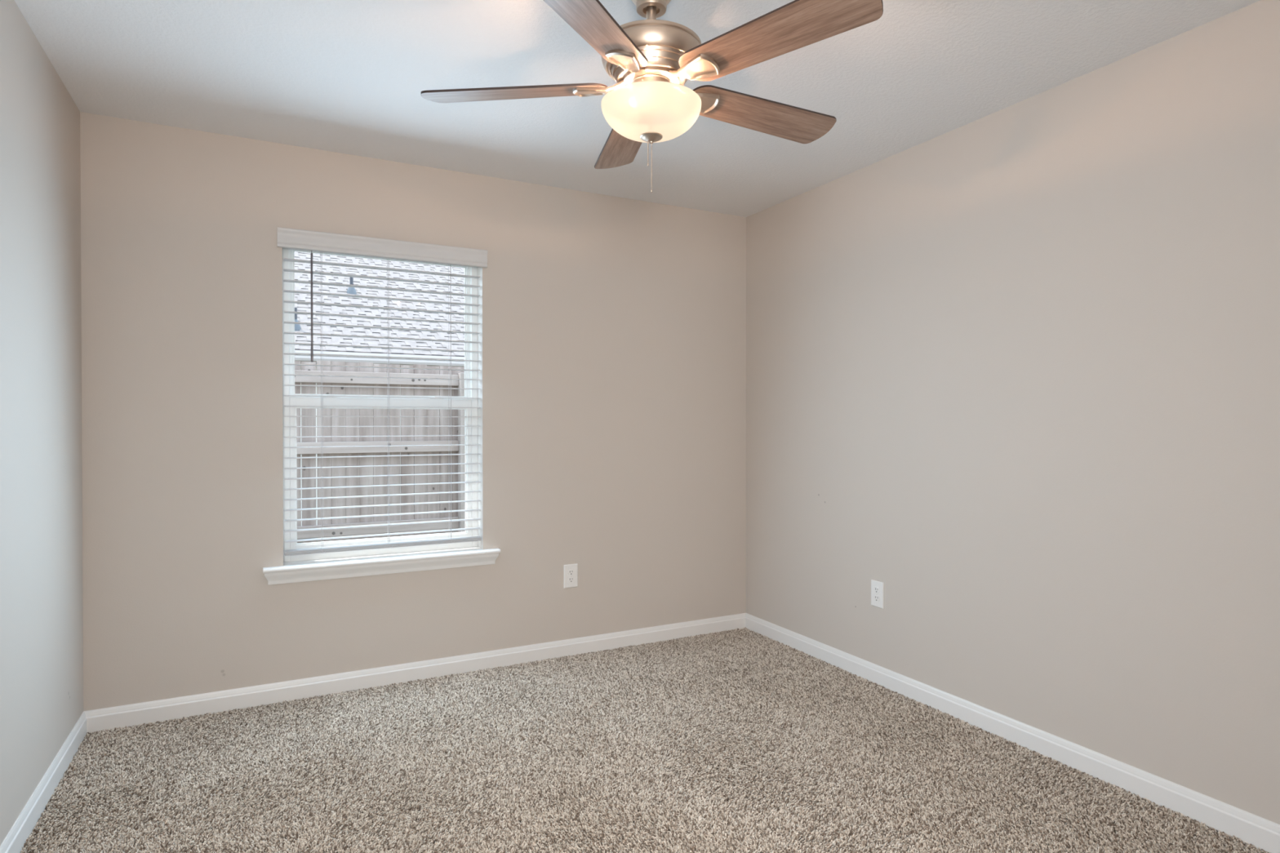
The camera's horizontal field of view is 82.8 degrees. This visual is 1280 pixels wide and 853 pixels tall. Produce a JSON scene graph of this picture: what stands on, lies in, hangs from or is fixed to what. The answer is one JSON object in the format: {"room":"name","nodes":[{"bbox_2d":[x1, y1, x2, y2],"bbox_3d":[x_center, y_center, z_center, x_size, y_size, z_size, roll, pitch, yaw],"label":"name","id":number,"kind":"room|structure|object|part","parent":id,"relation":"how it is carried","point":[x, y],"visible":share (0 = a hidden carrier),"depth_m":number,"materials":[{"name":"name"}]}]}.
{"room":"empty bedroom","nodes":[
{"label":"empty bedroom","id":0,"kind":"room"},
{"bbox_2d":[0,0,83,845],"bbox_3d":[-1.303,0.006,0.987,0.140,2.452,4.133,0,0,-27],"label":"wall","id":1,"kind":"structure","parent":0,"point":[42,597],"depth_m":2.28,"materials":[{"name":"beige paint"}]},
{"bbox_2d":[0,711,86,852],"bbox_3d":[-1.268,1.184,1.093,0.012,0.095,3.993,0,0,-27],"label":"baseboard","id":2,"kind":"structure","parent":1,"relation":"attached to","point":[23,827],"depth_m":2.30,"materials":[{"name":"white paint"}]},
{"bbox_2d":[80,111,746,711],"bbox_3d":[-0.819,-0.014,3.660,3.466,2.452,0.165,0,0,-27],"label":"wall","id":3,"kind":"structure","parent":0,"point":[611,376],"depth_m":3.39,"materials":[{"name":"beige paint"}]},
{"bbox_2d":[262,247,500,585],"bbox_3d":[-1.201,-0.086,3.438,1.044,1.544,0.206,0,0,-27],"label":"window","id":4,"kind":"structure","parent":3,"relation":"in","point":[346,564],"depth_m":3.40,"materials":[{"name":"white plastic"}]},
{"bbox_3d":[-1.237,-0.469,3.505,0.827,0.718,0.025,0,0,-27],"label":"sash","id":5,"kind":"part","parent":4,"relation":"part of","materials":[{"name":"white plastic"}]},
{"bbox_3d":[-1.222,0.222,3.482,0.827,0.716,0.025,0,0,-27],"label":"sash","id":6,"kind":"part","parent":4,"relation":"part of","materials":[{"name":"white plastic"}]},
{"bbox_2d":[276,226,487,555],"bbox_3d":[-1.181,-0.149,3.400,0.926,1.436,0.091,0,0,-27],"label":"window blind","id":7,"kind":"object","parent":4,"relation":"attached to","point":[287,238],"visible":1,"depth_m":3.37,"materials":[{"name":"white plastic"}]},
{"bbox_3d":[-1.438,-0.121,3.286,0.001,1.348,0.002,0,0,-27],"label":"lift cord","id":8,"kind":"part","parent":7,"relation":"part of","materials":[{"name":"white fabric"}]},
{"bbox_3d":[-1.437,-0.113,3.286,0.019,1.364,0.058,0,0,-27],"label":"ladder cord","id":9,"kind":"part","parent":7,"relation":"part of","materials":[{"name":"white fabric"}]},
{"bbox_3d":[-1.189,0.559,3.420,0.875,0.018,0.053,0,0,-27],"label":"rail","id":10,"kind":"part","parent":7,"relation":"part of","materials":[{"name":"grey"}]},
{"bbox_3d":[-1.182,-0.122,3.419,0.001,1.348,0.002,0,0,-27],"label":"lift cord","id":11,"kind":"part","parent":7,"relation":"part of","materials":[{"name":"white fabric"}]},
{"bbox_3d":[-1.181,-0.114,3.419,0.019,1.364,0.058,0,0,-27],"label":"ladder cord","id":12,"kind":"part","parent":7,"relation":"part of","materials":[{"name":"white fabric"}]},
{"bbox_3d":[-0.926,-0.123,3.552,0.001,1.348,0.002,0,0,-27],"label":"lift cord","id":13,"kind":"part","parent":7,"relation":"part of","materials":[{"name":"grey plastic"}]},
{"bbox_3d":[-0.925,-0.115,3.552,0.019,1.364,0.058,0,0,-27],"label":"ladder cord","id":14,"kind":"part","parent":7,"relation":"part of","materials":[{"name":"white fabric"}]},
{"bbox_2d":[84,613,745,733],"bbox_3d":[-0.778,1.165,3.590,3.186,0.095,0.012,0,0,-27],"label":"baseboard","id":15,"kind":"structure","parent":3,"relation":"attached to","point":[162,710],"depth_m":3.37,"materials":[{"name":"white paint"}]},
{"bbox_2d":[564,564,577,588],"bbox_3d":[-0.362,0.784,3.806,0.077,0.121,0.008,0,0,-27],"label":"electrical outlet","id":16,"kind":"object","parent":3,"relation":"attached to","point":[571,571],"visible":1,"depth_m":3.80,"materials":[{"name":"white plastic"}]},
{"bbox_2d":[568,577,573,582],"bbox_3d":[-0.361,0.804,3.804,0.034,0.028,0.002,0,0,-27],"label":"receptacle","id":17,"kind":"object","parent":16,"relation":"attached to","point":[571,580],"depth_m":3.80,"materials":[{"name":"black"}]},
{"bbox_2d":[568,569,573,575],"bbox_3d":[-0.361,0.765,3.804,0.034,0.028,0.002,0,0,-27],"label":"receptacle","id":18,"kind":"object","parent":16,"relation":"attached to","point":[571,572],"depth_m":3.80,"materials":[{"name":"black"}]},
{"bbox_2d":[25,644,1244,852],"bbox_3d":[0.134,1.286,1.837,3.466,0.120,4.298,0,0,-27],"label":"floor","id":19,"kind":"structure","parent":0,"point":[731,645],"depth_m":2.32,"materials":[{"name":"brown carpet"}]},
{"bbox_2d":[20,626,1271,852],"bbox_3d":[0.142,1.219,1.820,3.188,0.022,4.008,0,0,-27],"label":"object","id":20,"kind":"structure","parent":19,"relation":"on","point":[675,674],"depth_m":2.52,"materials":[{"name":"beige carpet"}]},
{"bbox_2d":[14,0,1260,217],"bbox_3d":[0.134,-1.286,1.818,3.466,0.120,4.298,0,0,-27],"label":"ceiling","id":21,"kind":"structure","parent":0,"point":[348,77],"depth_m":2.52,"materials":[{"name":"white paint"}]},
{"bbox_2d":[420,0,883,192],"bbox_3d":[0.069,-0.942,2.052,1.228,0.572,1.265,0,0,-27],"label":"ceiling fan","id":22,"kind":"object","parent":21,"relation":"hanging from","point":[651,60],"visible":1,"depth_m":1.92,"materials":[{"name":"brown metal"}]},
{"bbox_3d":[-0.357,-0.951,2.068,0.538,0.006,0.146,0,14,6],"label":"blade","id":23,"kind":"part","parent":22,"relation":"part of","materials":[{"name":"brown wood"}]},
{"bbox_3d":[-0.129,-0.948,1.669,0.146,0.006,0.538,15,6,23],"label":"blade","id":24,"kind":"part","parent":22,"relation":"part of","materials":[{"name":"brown wood"}]},
{"bbox_3d":[-0.048,-0.954,2.408,0.146,0.006,0.538,-14,3,-11],"label":"blade","id":25,"kind":"part","parent":22,"relation":"part of","materials":[{"name":"brown wood"}]},
{"bbox_3d":[0.022,-0.764,2.026,0.005,0.075,0.005,0,0,-27],"label":"pull chain","id":26,"kind":"part","parent":22,"relation":"part of","materials":[{"name":"silver metal"}]},
{"bbox_3d":[0.032,-0.724,2.027,0.005,0.140,0.005,0,0,-27],"label":"pull chain","id":27,"kind":"part","parent":22,"relation":"part of","materials":[{"name":"silver metal"}]},
{"bbox_3d":[0.032,-0.855,2.026,0.279,0.092,0.279,0,0,-27],"label":"lamp shade","id":28,"kind":"part","parent":22,"relation":"part of","materials":[{"name":"white glass"}]},
{"bbox_3d":[0.371,-0.952,2.219,0.538,0.006,0.146,0,-13,-30],"label":"blade","id":29,"kind":"part","parent":22,"relation":"part of","materials":[{"name":"brown wood"}]},
{"bbox_3d":[0.321,-0.949,1.762,0.538,0.006,0.146,0,-13,42],"label":"blade","id":30,"kind":"part","parent":22,"relation":"part of","materials":[{"name":"brown wood"}]},
{"bbox_2d":[746,0,1279,824],"bbox_3d":[1.648,-0.005,2.521,0.140,2.452,4.133,0,0,-27],"label":"wall","id":31,"kind":"structure","parent":0,"point":[1012,371],"depth_m":2.62,"materials":[{"name":"beige paint"}]},
{"bbox_2d":[871,579,884,608],"bbox_3d":[1.111,0.785,3.398,0.008,0.121,0.077,0,0,-27],"label":"electrical outlet","id":32,"kind":"object","parent":31,"relation":"attached to","point":[877,587],"visible":1,"depth_m":3.39,"materials":[{"name":"white plastic"}]},
{"bbox_2d":[874,595,879,601],"bbox_3d":[1.108,0.805,3.397,0.002,0.028,0.034,0,0,-27],"label":"receptacle","id":33,"kind":"object","parent":32,"relation":"attached to","point":[876,597],"depth_m":3.40,"materials":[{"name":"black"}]},
{"bbox_2d":[874,586,879,593],"bbox_3d":[1.108,0.766,3.397,0.002,0.028,0.034,0,0,-27],"label":"receptacle","id":34,"kind":"object","parent":32,"relation":"attached to","point":[876,588],"depth_m":3.39,"materials":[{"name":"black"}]},
{"bbox_2d":[745,613,1279,852],"bbox_3d":[1.548,1.173,2.557,0.012,0.095,3.993,0,0,-27],"label":"baseboard","id":35,"kind":"structure","parent":31,"relation":"attached to","point":[1251,828],"depth_m":2.61,"materials":[{"name":"white paint"}]},
{"label":"outside","id":36,"kind":"structure","parent":0,"visible":0},
{"bbox_3d":[-4.583,1.467,10.990,26.000,0.200,16.291,0,0,-27],"label":"ground","id":37,"kind":"structure","parent":36,"visible":0},
{"bbox_2d":[284,360,465,562],"bbox_3d":[-1.694,0.467,5.460,7.229,1.881,0.110,0,0,-27],"label":"wooden fence","id":38,"kind":"object","parent":37,"relation":"on","point":[305,370],"visible":0.14,"depth_m":5.37,"materials":[{"name":"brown wood"}]},
{"bbox_3d":[-3.159,-0.350,4.711,3.945,0.085,0.039,0,0,-27],"label":"rail","id":39,"kind":"part","parent":38,"relation":"part of","materials":[{"name":"brown wood"}]},
{"bbox_3d":[-3.159,0.751,4.719,3.945,0.084,0.039,0,0,-27],"label":"rail","id":40,"kind":"part","parent":38,"relation":"part of","materials":[{"name":"grey wood"}]},
{"bbox_3d":[-3.159,0.156,4.714,3.945,0.083,0.039,0,0,-27],"label":"rail","id":41,"kind":"part","parent":38,"relation":"part of","materials":[{"name":"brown wood"}]},
{"bbox_3d":[-1.356,0.496,5.625,0.090,1.820,0.089,0,0,-27],"label":"post","id":42,"kind":"part","parent":38,"relation":"part of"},
{"bbox_2d":[294,251,464,526],"bbox_3d":[-4.017,-1.036,11.400,8.600,4.799,5.097,0,0,-27],"label":"house","id":43,"kind":"structure","parent":37,"relation":"on","point":[304,339],"depth_m":10.26,"materials":[{"name":"grey"}]}
]}

